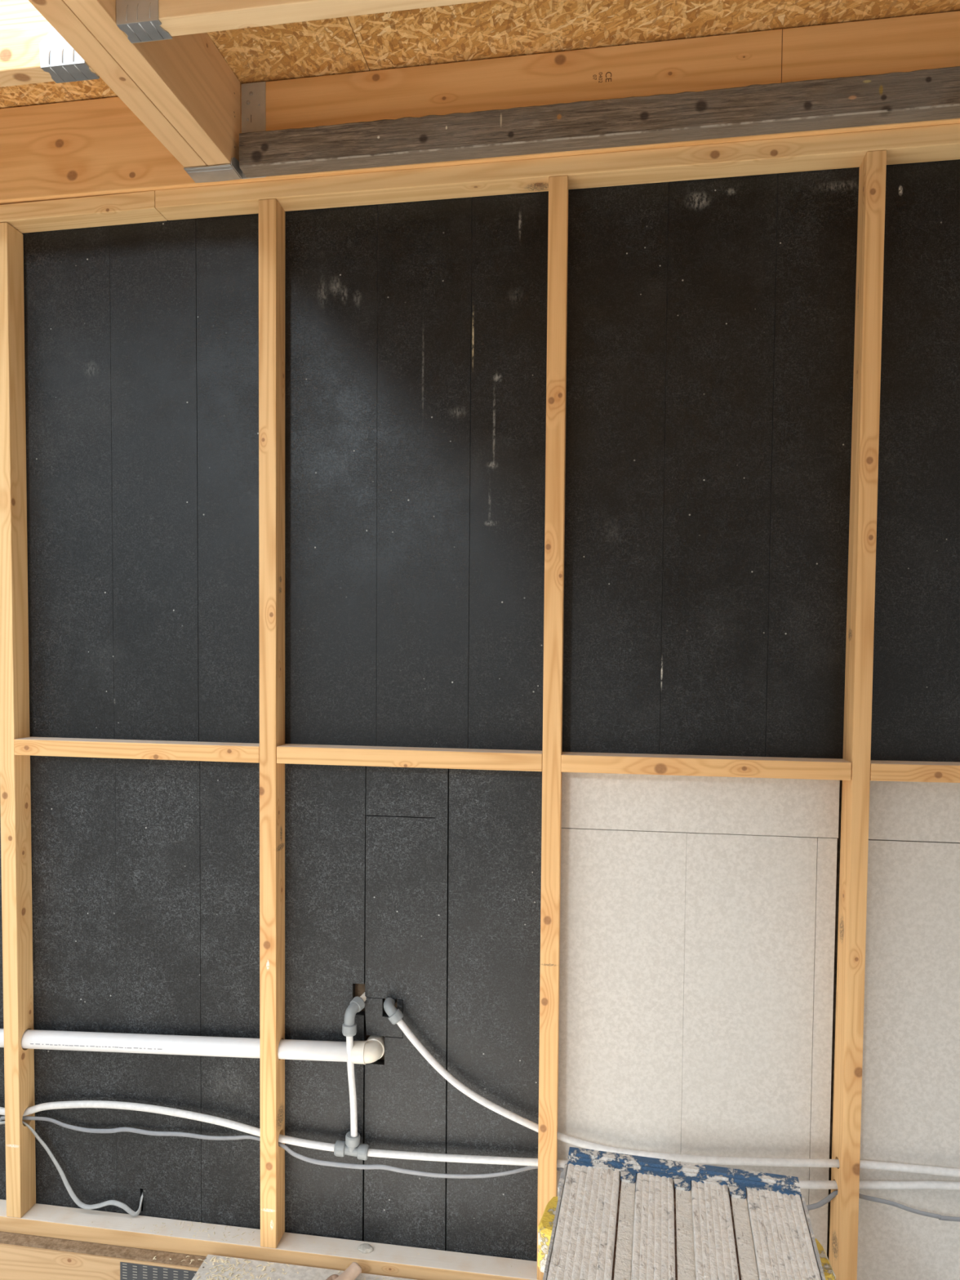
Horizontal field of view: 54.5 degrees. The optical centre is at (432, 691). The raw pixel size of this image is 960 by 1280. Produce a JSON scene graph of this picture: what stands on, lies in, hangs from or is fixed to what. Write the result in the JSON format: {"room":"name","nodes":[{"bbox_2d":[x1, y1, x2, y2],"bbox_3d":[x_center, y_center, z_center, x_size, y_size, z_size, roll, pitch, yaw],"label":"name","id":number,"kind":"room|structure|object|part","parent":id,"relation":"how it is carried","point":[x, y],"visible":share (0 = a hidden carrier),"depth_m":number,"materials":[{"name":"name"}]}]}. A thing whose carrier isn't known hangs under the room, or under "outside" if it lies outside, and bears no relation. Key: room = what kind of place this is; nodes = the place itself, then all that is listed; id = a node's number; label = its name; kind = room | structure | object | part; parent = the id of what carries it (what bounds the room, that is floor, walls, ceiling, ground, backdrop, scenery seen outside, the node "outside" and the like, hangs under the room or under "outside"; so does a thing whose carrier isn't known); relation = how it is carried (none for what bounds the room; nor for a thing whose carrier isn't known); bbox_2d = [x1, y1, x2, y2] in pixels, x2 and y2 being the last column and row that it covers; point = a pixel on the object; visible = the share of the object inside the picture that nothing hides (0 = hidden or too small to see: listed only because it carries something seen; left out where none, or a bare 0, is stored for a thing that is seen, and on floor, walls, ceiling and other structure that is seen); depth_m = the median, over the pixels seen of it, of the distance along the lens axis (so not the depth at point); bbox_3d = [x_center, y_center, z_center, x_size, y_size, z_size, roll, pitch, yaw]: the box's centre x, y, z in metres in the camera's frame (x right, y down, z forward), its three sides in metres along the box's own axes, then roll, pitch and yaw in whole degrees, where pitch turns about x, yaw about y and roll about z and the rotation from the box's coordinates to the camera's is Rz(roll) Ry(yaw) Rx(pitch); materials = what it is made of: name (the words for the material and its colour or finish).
{"room":"building under construction","nodes":[
{"label":"building under construction","id":0,"kind":"room"},
{"bbox_2d":[0,76,118,108],"bbox_3d":[-1.388,-1.306,1.960,1.813,0.041,0.466,1,3,10],"label":"ceiling","id":1,"kind":"structure","parent":0,"point":[49,92],"depth_m":2.03,"materials":[{"name":"brown wood"}]},
{"bbox_2d":[191,1254,415,1279],"bbox_3d":[0.612,1.360,0.611,2.720,0.018,2.586,1,3,10],"label":"sheet","id":2,"kind":"object","parent":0,"point":[305,1273],"visible":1,"depth_m":2.05,"materials":[{"name":"beige wood"}]},
{"bbox_2d":[325,1262,361,1279],"bbox_3d":[-0.202,1.265,2.004,0.053,0.039,0.102,2,3,39],"label":"scrap","id":3,"kind":"object","parent":2,"relation":"on","point":[353,1270],"visible":1,"depth_m":2.01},
{"bbox_2d":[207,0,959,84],"bbox_3d":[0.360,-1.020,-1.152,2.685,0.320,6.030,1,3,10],"label":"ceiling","id":4,"kind":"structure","parent":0,"point":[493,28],"depth_m":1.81,"materials":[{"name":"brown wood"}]},
{"bbox_2d":[355,780,842,1258],"bbox_3d":[-0.021,0.136,2.094,4.500,2.890,0.014,1,3,10],"label":"wall","id":5,"kind":"structure","parent":0,"point":[359,988],"depth_m":1.96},
{"bbox_2d":[0,809,6,1199],"bbox_3d":[-1.303,0.694,2.315,0.653,1.140,0.024,1,3,10],"label":"board","id":6,"kind":"object","parent":5,"relation":"attached to","point":[2,1138],"visible":0.02,"depth_m":2.27,"materials":[{"name":"black fabric"}]},
{"bbox_2d":[22,226,114,739],"bbox_3d":[-0.857,-0.485,2.188,0.235,1.228,0.024,1,3,10],"label":"board","id":7,"kind":"object","parent":5,"relation":"attached to","point":[67,272],"visible":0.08,"depth_m":2.17,"materials":[{"name":"black fabric"}]},
{"bbox_2d":[30,755,116,1212],"bbox_3d":[-0.863,0.700,2.240,0.237,1.140,0.024,1,3,10],"label":"board","id":8,"kind":"object","parent":5,"relation":"attached to","point":[73,810],"visible":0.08,"depth_m":2.23,"materials":[{"name":"black fabric"}]},
{"bbox_2d":[109,218,199,742],"bbox_3d":[-0.638,-0.482,2.150,0.210,1.228,0.024,1,3,10],"label":"board","id":9,"kind":"object","parent":5,"relation":"attached to","point":[153,278],"visible":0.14,"depth_m":2.14,"materials":[{"name":"black fabric"}]},
{"bbox_2d":[115,758,201,1222],"bbox_3d":[-0.646,0.703,2.203,0.217,1.140,0.024,1,3,10],"label":"board","id":10,"kind":"object","parent":5,"relation":"attached to","point":[157,802],"visible":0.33,"depth_m":2.19,"materials":[{"name":"black fabric"}]},
{"bbox_2d":[195,213,259,743],"bbox_3d":[-0.441,-0.479,2.117,0.190,1.228,0.024,1,3,10],"label":"board","id":11,"kind":"object","parent":5,"relation":"attached to","point":[227,247],"visible":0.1,"depth_m":2.11,"materials":[{"name":"black fabric"}]},
{"bbox_2d":[200,760,260,1229],"bbox_3d":[-0.448,0.705,2.170,0.188,1.140,0.024,1,3,10],"label":"board","id":12,"kind":"object","parent":5,"relation":"attached to","point":[229,791],"visible":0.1,"depth_m":2.16,"materials":[{"name":"black fabric"}]},
{"bbox_2d":[284,763,367,1241],"bbox_3d":[-0.252,0.708,2.137,0.206,1.140,0.024,1,3,10],"label":"board","id":13,"kind":"object","parent":5,"relation":"attached to","point":[325,805],"visible":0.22,"depth_m":2.12,"materials":[{"name":"black fabric"}]},
{"bbox_2d":[284,204,377,746],"bbox_3d":[-0.234,-0.477,2.082,0.230,1.228,0.024,1,3,10],"label":"board","id":14,"kind":"object","parent":5,"relation":"attached to","point":[331,254],"visible":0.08,"depth_m":2.07,"materials":[{"name":"black fabric"}]},
{"bbox_2d":[364,766,448,1250],"bbox_3d":[-0.059,0.710,2.103,0.188,1.140,0.024,1,3,10],"label":"board","id":15,"kind":"object","parent":5,"relation":"attached to","point":[407,808],"visible":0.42,"depth_m":2.09,"materials":[{"name":"black fabric"}]},
{"bbox_2d":[364,997,403,1037],"bbox_3d":[-0.109,0.736,2.112,0.089,0.086,0.024,1,3,10],"label":"board","id":16,"kind":"object","parent":15,"relation":"attached to","point":[378,1023],"visible":0.65,"depth_m":2.10,"materials":[{"name":"black fabric"}]},
{"bbox_2d":[383,997,403,1024],"bbox_3d":[-0.085,0.715,2.084,0.049,0.048,0.065,1,3,10],"label":"pipe elbow","id":17,"kind":"object","parent":15,"relation":"attached to","point":[395,1015],"visible":1,"depth_m":2.06,"materials":[{"name":"grey plastic"}]},
{"bbox_2d":[376,196,471,748],"bbox_3d":[-0.018,-0.474,2.045,0.206,1.228,0.024,1,3,10],"label":"board","id":18,"kind":"object","parent":5,"relation":"attached to","point":[424,247],"visible":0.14,"depth_m":2.03,"materials":[{"name":"black fabric"}]},
{"bbox_2d":[446,768,542,1261],"bbox_3d":[0.148,0.713,2.068,0.227,1.140,0.024,1,3,10],"label":"board","id":19,"kind":"object","parent":5,"relation":"attached to","point":[495,815],"visible":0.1,"depth_m":2.06,"materials":[{"name":"black fabric"}]},
{"bbox_2d":[467,191,548,751],"bbox_3d":[0.175,-0.471,2.013,0.184,1.228,0.024,1,3,10],"label":"board","id":20,"kind":"object","parent":5,"relation":"attached to","point":[509,297],"visible":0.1,"depth_m":2.00,"materials":[{"name":"black fabric"}]},
{"bbox_2d":[562,182,668,754],"bbox_3d":[0.377,-0.469,1.977,0.225,1.228,0.024,1,3,10],"label":"board","id":21,"kind":"object","parent":5,"relation":"attached to","point":[617,257],"visible":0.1,"depth_m":1.96,"materials":[{"name":"black fabric"}]},
{"bbox_2d":[556,827,686,1272],"bbox_3d":[0.399,0.792,2.028,0.282,0.990,0.024,1,3,10],"label":"board","id":22,"kind":"object","parent":5,"relation":"attached to","point":[623,892],"visible":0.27,"depth_m":2.01,"materials":[{"name":"beige paper"}]},
{"bbox_2d":[561,772,839,838],"bbox_3d":[0.552,0.223,1.977,0.586,0.149,0.024,1,3,10],"label":"board","id":23,"kind":"object","parent":5,"relation":"attached to","point":[771,806],"visible":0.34,"depth_m":1.96,"materials":[{"name":"beige paper"}]},
{"bbox_2d":[659,173,777,756],"bbox_3d":[0.594,-0.466,1.941,0.215,1.228,0.024,1,3,10],"label":"board","id":24,"kind":"object","parent":5,"relation":"attached to","point":[722,232],"visible":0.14,"depth_m":1.93,"materials":[{"name":"black fabric"}]},
{"bbox_2d":[680,832,817,1204],"bbox_3d":[0.668,0.795,1.982,0.263,0.990,0.024,1,3,10],"label":"board","id":25,"kind":"object","parent":5,"relation":"attached to","point":[750,900],"visible":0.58,"depth_m":1.96,"materials":[{"name":"beige paper"}]},
{"bbox_2d":[765,167,859,759],"bbox_3d":[0.784,-0.463,1.908,0.170,1.228,0.024,1,3,10],"label":"board","id":26,"kind":"object","parent":5,"relation":"attached to","point":[816,229],"visible":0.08,"depth_m":1.90,"materials":[{"name":"black fabric"}]},
{"bbox_2d":[808,837,837,1254],"bbox_3d":[0.818,0.797,1.958,0.039,0.990,0.024,1,3,10],"label":"board","id":27,"kind":"object","parent":5,"relation":"attached to","point":[826,864],"visible":0.66,"depth_m":1.94,"materials":[{"name":"beige paper"}]},
{"bbox_2d":[857,839,959,1279],"bbox_3d":[1.131,0.802,1.903,0.547,0.989,0.024,1,3,10],"label":"board","id":28,"kind":"object","parent":5,"relation":"attached to","point":[910,1099],"visible":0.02,"depth_m":1.91,"materials":[{"name":"beige paper"}]},
{"bbox_2d":[868,780,959,842],"bbox_3d":[1.134,0.231,1.877,0.547,0.149,0.024,1,3,10],"label":"board","id":29,"kind":"object","parent":5,"relation":"attached to","point":[902,811],"visible":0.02,"depth_m":1.89,"materials":[{"name":"beige paper"}]},
{"bbox_2d":[870,159,959,761],"bbox_3d":[1.138,-0.458,1.847,0.548,1.228,0.024,1,3,10],"label":"board","id":30,"kind":"object","parent":5,"relation":"attached to","point":[916,695],"visible":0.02,"depth_m":1.86,"materials":[{"name":"black fabric"}]},
{"bbox_2d":[537,1146,835,1279],"bbox_3d":[0.228,1.021,0.835,0.392,0.635,1.103,1,3,14],"label":"work platform","id":31,"kind":"object","parent":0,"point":[732,1224],"visible":1,"depth_m":1.22,"materials":[{"name":"paint"}]},
{"bbox_3d":[0.069,0.738,0.845,0.004,0.059,1.050,1,3,14],"label":"rail","id":32,"kind":"part","parent":31,"relation":"part of","materials":[{"name":"metal"}]},
{"bbox_3d":[0.190,0.735,1.364,0.007,0.040,0.044,1,3,14],"label":"hinge plate","id":33,"kind":"part","parent":31,"relation":"part of","materials":[{"name":"metal"}]},
{"bbox_3d":[0.107,0.718,0.834,0.074,0.024,1.050,1,3,14],"label":"tread panel","id":34,"kind":"part","parent":31,"relation":"part of","materials":[{"name":"paint"}]},
{"bbox_3d":[0.190,0.720,0.814,0.051,0.023,1.050,1,3,14],"label":"tread panel","id":35,"kind":"part","parent":31,"relation":"part of","materials":[{"name":"paint"}]},
{"bbox_3d":[0.356,0.700,1.335,0.320,0.035,0.044,1,3,14],"label":"trim","id":36,"kind":"part","parent":31,"relation":"part of","materials":[{"name":"blue plastic"}]},
{"bbox_3d":[0.263,0.721,0.796,0.050,0.023,1.050,1,3,14],"label":"tread panel","id":37,"kind":"part","parent":31,"relation":"part of","materials":[{"name":"paint"}]},
{"bbox_3d":[0.344,0.722,0.775,0.071,0.023,1.050,1,3,14],"label":"tread panel","id":38,"kind":"part","parent":31,"relation":"part of","materials":[{"name":"paint"}]},
{"bbox_3d":[0.382,0.743,0.767,0.004,0.059,1.050,1,3,14],"label":"rail","id":39,"kind":"part","parent":31,"relation":"part of","materials":[{"name":"metal"}]},
{"bbox_3d":[-1.489,1.891,-4.279,18.000,0.070,15.000,1,3,10],"label":"floor","id":40,"kind":"structure","parent":0,"visible":0},
{"bbox_2d":[0,1231,206,1279],"bbox_3d":[-0.043,1.412,2.067,4.500,0.222,0.101,1,3,10],"label":"wooden board","id":41,"kind":"object","parent":40,"relation":"on","point":[16,1262],"depth_m":2.15,"materials":[{"name":"brown wood"}]},
{"bbox_3d":[-0.041,1.304,2.065,4.500,0.005,0.096,1,3,10],"label":"packing strip","id":42,"kind":"part","parent":41,"relation":"part of","materials":[{"name":"beige wood"}]},
{"bbox_2d":[120,1262,196,1279],"bbox_3d":[-0.599,1.362,2.108,0.233,0.112,0.002,1,3,10],"label":"plate","id":43,"kind":"object","parent":41,"relation":"attached to","point":[128,1271],"visible":0.91,"depth_m":2.11,"materials":[{"name":"metal"}]},
{"bbox_2d":[42,1208,520,1279],"bbox_3d":[-0.384,1.280,2.055,1.169,0.040,0.228,1,3,10],"label":"wood shavings","id":44,"kind":"object","parent":41,"relation":"on","point":[223,1270],"visible":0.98,"depth_m":2.06},
{"bbox_2d":[0,1199,631,1279],"bbox_3d":[-0.039,1.281,2.079,4.500,0.038,0.063,1,3,10],"label":"plate","id":45,"kind":"object","parent":41,"relation":"on","point":[52,1221],"visible":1,"depth_m":2.13,"materials":[{"name":"brown wood"}]},
{"bbox_2d":[0,222,35,1217],"bbox_3d":[-0.984,0.092,2.190,0.038,2.317,0.063,1,3,10],"label":"stud","id":46,"kind":"object","parent":45,"relation":"on","point":[15,770],"visible":0.94,"depth_m":2.17,"materials":[{"name":"brown wood"}]},
{"bbox_2d":[0,191,167,233],"bbox_3d":[-1.128,-1.087,2.163,1.062,0.047,0.063,1,3,10],"label":"plate","id":47,"kind":"object","parent":46,"relation":"on","point":[136,207],"visible":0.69,"depth_m":2.09,"materials":[{"name":"brown wood"}]},
{"bbox_2d":[13,737,259,763],"bbox_3d":[-0.672,0.133,2.138,0.596,0.040,0.063,1,3,10],"label":"noggin","id":48,"kind":"object","parent":46,"relation":"attached to","point":[33,746],"visible":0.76,"depth_m":2.11,"materials":[{"name":"brown wood"}]},
{"bbox_2d":[0,1100,335,1151],"bbox_3d":[-0.891,0.999,2.220,1.367,0.064,0.028,1,3,10],"label":"pipe","id":49,"kind":"object","parent":46,"relation":"attached to","point":[234,1125],"visible":0.83,"depth_m":2.17,"materials":[{"name":"white plastic"}]},
{"bbox_2d":[0,1120,143,1216],"bbox_3d":[-1.129,1.132,2.268,0.885,0.222,0.048,1,3,8],"label":"cable","id":50,"kind":"object","parent":45,"relation":"on","point":[73,1195],"visible":0.89,"depth_m":2.23,"materials":[{"name":"grey plastic"}]},
{"bbox_2d":[258,198,284,1248],"bbox_3d":[-0.358,0.098,2.083,0.042,2.322,0.063,1,3,10],"label":"stud","id":51,"kind":"object","parent":45,"relation":"on","point":[271,214],"visible":0.94,"depth_m":2.05,"materials":[{"name":"brown wood"}]},
{"bbox_2d":[0,1028,384,1064],"bbox_3d":[-0.885,0.827,2.222,1.573,0.108,0.078,1,3,10],"label":"pipe","id":52,"kind":"object","parent":51,"relation":"attached to","point":[370,1051],"visible":0.97,"depth_m":2.13,"materials":[{"name":"white plastic"}]},
{"bbox_2d":[351,1040,367,1064],"bbox_3d":[-0.163,0.808,2.083,0.032,0.050,0.050,1,3,10],"label":"socket","id":53,"kind":"object","parent":52,"relation":"attached to","point":[359,1051],"depth_m":2.06,"materials":[{"name":"white plastic"}]},
{"bbox_2d":[366,1035,384,1058],"bbox_3d":[-0.130,0.808,2.113,0.049,0.049,0.030,1,3,10],"label":"pipe elbow","id":54,"kind":"object","parent":52,"relation":"attached to","point":[379,1041],"depth_m":2.10,"materials":[{"name":"white plastic"}]},
{"bbox_2d":[0,1115,959,1222],"bbox_3d":[-0.086,1.066,2.080,3.001,0.102,0.032,1,3,10],"label":"cable","id":55,"kind":"object","parent":51,"relation":"attached to","point":[811,1206],"visible":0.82,"depth_m":2.08,"materials":[{"name":"grey plastic"}]},
{"bbox_2d":[357,1243,373,1253],"bbox_3d":[-0.151,1.256,2.099,0.035,0.010,0.029,1,3,10],"label":"lump","id":56,"kind":"object","parent":45,"relation":"on","point":[365,1247],"visible":1,"depth_m":2.09,"materials":[{"name":"white"}]},
{"bbox_2d":[537,175,568,1279],"bbox_3d":[0.256,0.106,1.978,0.040,2.322,0.063,1,3,10],"label":"stud","id":57,"kind":"object","parent":45,"relation":"on","point":[557,227],"visible":0.89,"depth_m":1.94,"materials":[{"name":"brown wood"}]},
{"bbox_2d":[276,743,542,771],"bbox_3d":[-0.051,0.143,2.032,0.583,0.040,0.063,1,3,10],"label":"noggin","id":58,"kind":"object","parent":57,"relation":"attached to","point":[288,753],"visible":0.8,"depth_m":2.00,"materials":[{"name":"brown wood"}]},
{"bbox_2d":[155,123,959,220],"bbox_3d":[0.794,-1.066,1.835,2.837,0.038,0.063,1,3,10],"label":"plate","id":59,"kind":"object","parent":57,"relation":"on","point":[939,142],"visible":1,"depth_m":1.90,"materials":[{"name":"brown wood"}]},
{"bbox_2d":[0,10,959,204],"bbox_3d":[-0.028,-1.196,1.950,4.500,0.200,0.047,1,3,10],"label":"joist","id":60,"kind":"object","parent":59,"relation":"on","point":[96,147],"visible":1,"depth_m":1.90,"materials":[{"name":"brown wood"}]},
{"bbox_2d":[183,81,266,182],"bbox_3d":[-0.438,-1.198,1.964,0.159,0.200,0.062,1,3,10],"label":"hanger","id":61,"kind":"object","parent":60,"relation":"attached to","point":[253,94],"visible":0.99,"depth_m":1.98,"materials":[{"name":"metal"}]},
{"bbox_2d":[28,0,240,167],"bbox_3d":[-0.967,-0.928,-0.943,0.104,0.494,5.986,1,3,10],"label":"roof beam","id":62,"kind":"structure","parent":61,"relation":"attached to","point":[182,88],"depth_m":1.71,"materials":[{"name":"brown wood"}]},
{"bbox_2d":[39,26,99,83],"bbox_3d":[-0.625,-1.132,1.600,0.084,0.133,0.050,1,3,10],"label":"hanger","id":63,"kind":"object","parent":62,"relation":"attached to","point":[58,58],"visible":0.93,"depth_m":1.58,"materials":[{"name":"metal"}]},
{"bbox_2d":[0,0,98,87],"bbox_3d":[-1.452,-1.178,1.741,1.763,0.197,0.046,1,3,10],"label":"joist","id":64,"kind":"object","parent":63,"relation":"attached to","point":[23,27],"visible":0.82,"depth_m":1.59,"materials":[{"name":"brown wood"}]},
{"bbox_3d":[-0.625,-1.068,1.603,0.081,0.004,0.046,1,3,10],"label":"seat","id":65,"kind":"part","parent":63,"relation":"part of","materials":[{"name":"metal"}]},
{"bbox_2d":[115,0,172,43],"bbox_3d":[-0.460,-1.121,1.485,0.071,0.133,0.052,1,3,10],"label":"hanger","id":66,"kind":"object","parent":62,"relation":"attached to","point":[139,20],"visible":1,"depth_m":1.47,"materials":[{"name":"metal"}]},
{"bbox_3d":[-0.461,-1.058,1.488,0.071,0.004,0.047,1,3,10],"label":"seat","id":67,"kind":"part","parent":66,"relation":"part of","materials":[{"name":"metal"}]},
{"bbox_2d":[124,0,491,36],"bbox_3d":[0.802,-1.140,1.268,2.632,0.197,0.047,1,3,10],"label":"joist","id":68,"kind":"object","parent":66,"relation":"attached to","point":[176,17],"visible":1,"depth_m":1.45,"materials":[{"name":"brown wood"}]},
{"bbox_3d":[-0.466,-1.100,1.973,0.104,0.003,0.060,1,3,10],"label":"seat","id":69,"kind":"part","parent":61,"relation":"part of","materials":[{"name":"metal"}]},
{"bbox_2d":[239,66,959,177],"bbox_3d":[0.890,-1.119,1.746,2.619,0.074,0.046,1,3,10],"label":"plank","id":70,"kind":"object","parent":60,"relation":"attached to","point":[934,94],"visible":1,"depth_m":1.82,"materials":[{"name":"grey wood"}]},
{"bbox_2d":[828,150,886,1279],"bbox_3d":[0.856,0.114,1.875,0.041,2.322,0.063,1,3,10],"label":"stud","id":71,"kind":"object","parent":45,"relation":"on","point":[854,846],"visible":1,"depth_m":1.85,"materials":[{"name":"brown wood"}]},
{"bbox_2d":[367,1148,959,1190],"bbox_3d":[0.622,1.014,1.959,1.564,0.081,0.020,1,3,10],"label":"pipe","id":72,"kind":"object","parent":71,"relation":"attached to","point":[806,1184],"visible":0.6,"depth_m":2.02,"materials":[{"name":"white plastic"}]},
{"bbox_2d":[333,1131,369,1159],"bbox_3d":[-0.181,1.024,2.095,0.077,0.057,0.035,1,3,10],"label":"pipe tee","id":73,"kind":"object","parent":72,"relation":"attached to","point":[352,1146],"visible":0.98,"depth_m":2.08,"materials":[{"name":"grey plastic"}]},
{"bbox_2d":[346,1036,357,1137],"bbox_3d":[-0.180,0.882,2.079,0.028,0.246,0.016,-2,3,-41],"label":"pipe","id":74,"kind":"object","parent":73,"relation":"attached to","point":[349,1040],"visible":0.96,"depth_m":2.07,"materials":[{"name":"white plastic"}]},
{"bbox_2d":[342,991,366,1036],"bbox_3d":[-0.170,0.723,2.091,0.033,0.080,0.087,2,3,31],"label":"pipe elbow","id":75,"kind":"object","parent":74,"relation":"attached to","point":[357,1004],"visible":0.98,"depth_m":2.06,"materials":[{"name":"grey plastic"}]},
{"bbox_2d":[396,1018,959,1177],"bbox_3d":[0.652,0.865,1.942,1.503,0.274,0.025,1,3,10],"label":"pipe","id":76,"kind":"object","parent":71,"relation":"attached to","point":[769,1162],"visible":0.89,"depth_m":1.97,"materials":[{"name":"white plastic"}]},
{"bbox_2d":[560,751,851,780],"bbox_3d":[0.557,0.153,1.928,0.573,0.038,0.063,1,3,10],"label":"noggin","id":77,"kind":"object","parent":71,"relation":"attached to","point":[836,769],"visible":1,"depth_m":1.90,"materials":[{"name":"brown wood"}]},
{"bbox_2d":[870,760,959,782],"bbox_3d":[1.136,0.161,1.829,0.530,0.036,0.063,1,3,10],"label":"noggin","id":78,"kind":"object","parent":71,"relation":"attached to","point":[880,771],"visible":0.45,"depth_m":1.83,"materials":[{"name":"brown wood"}]}
]}

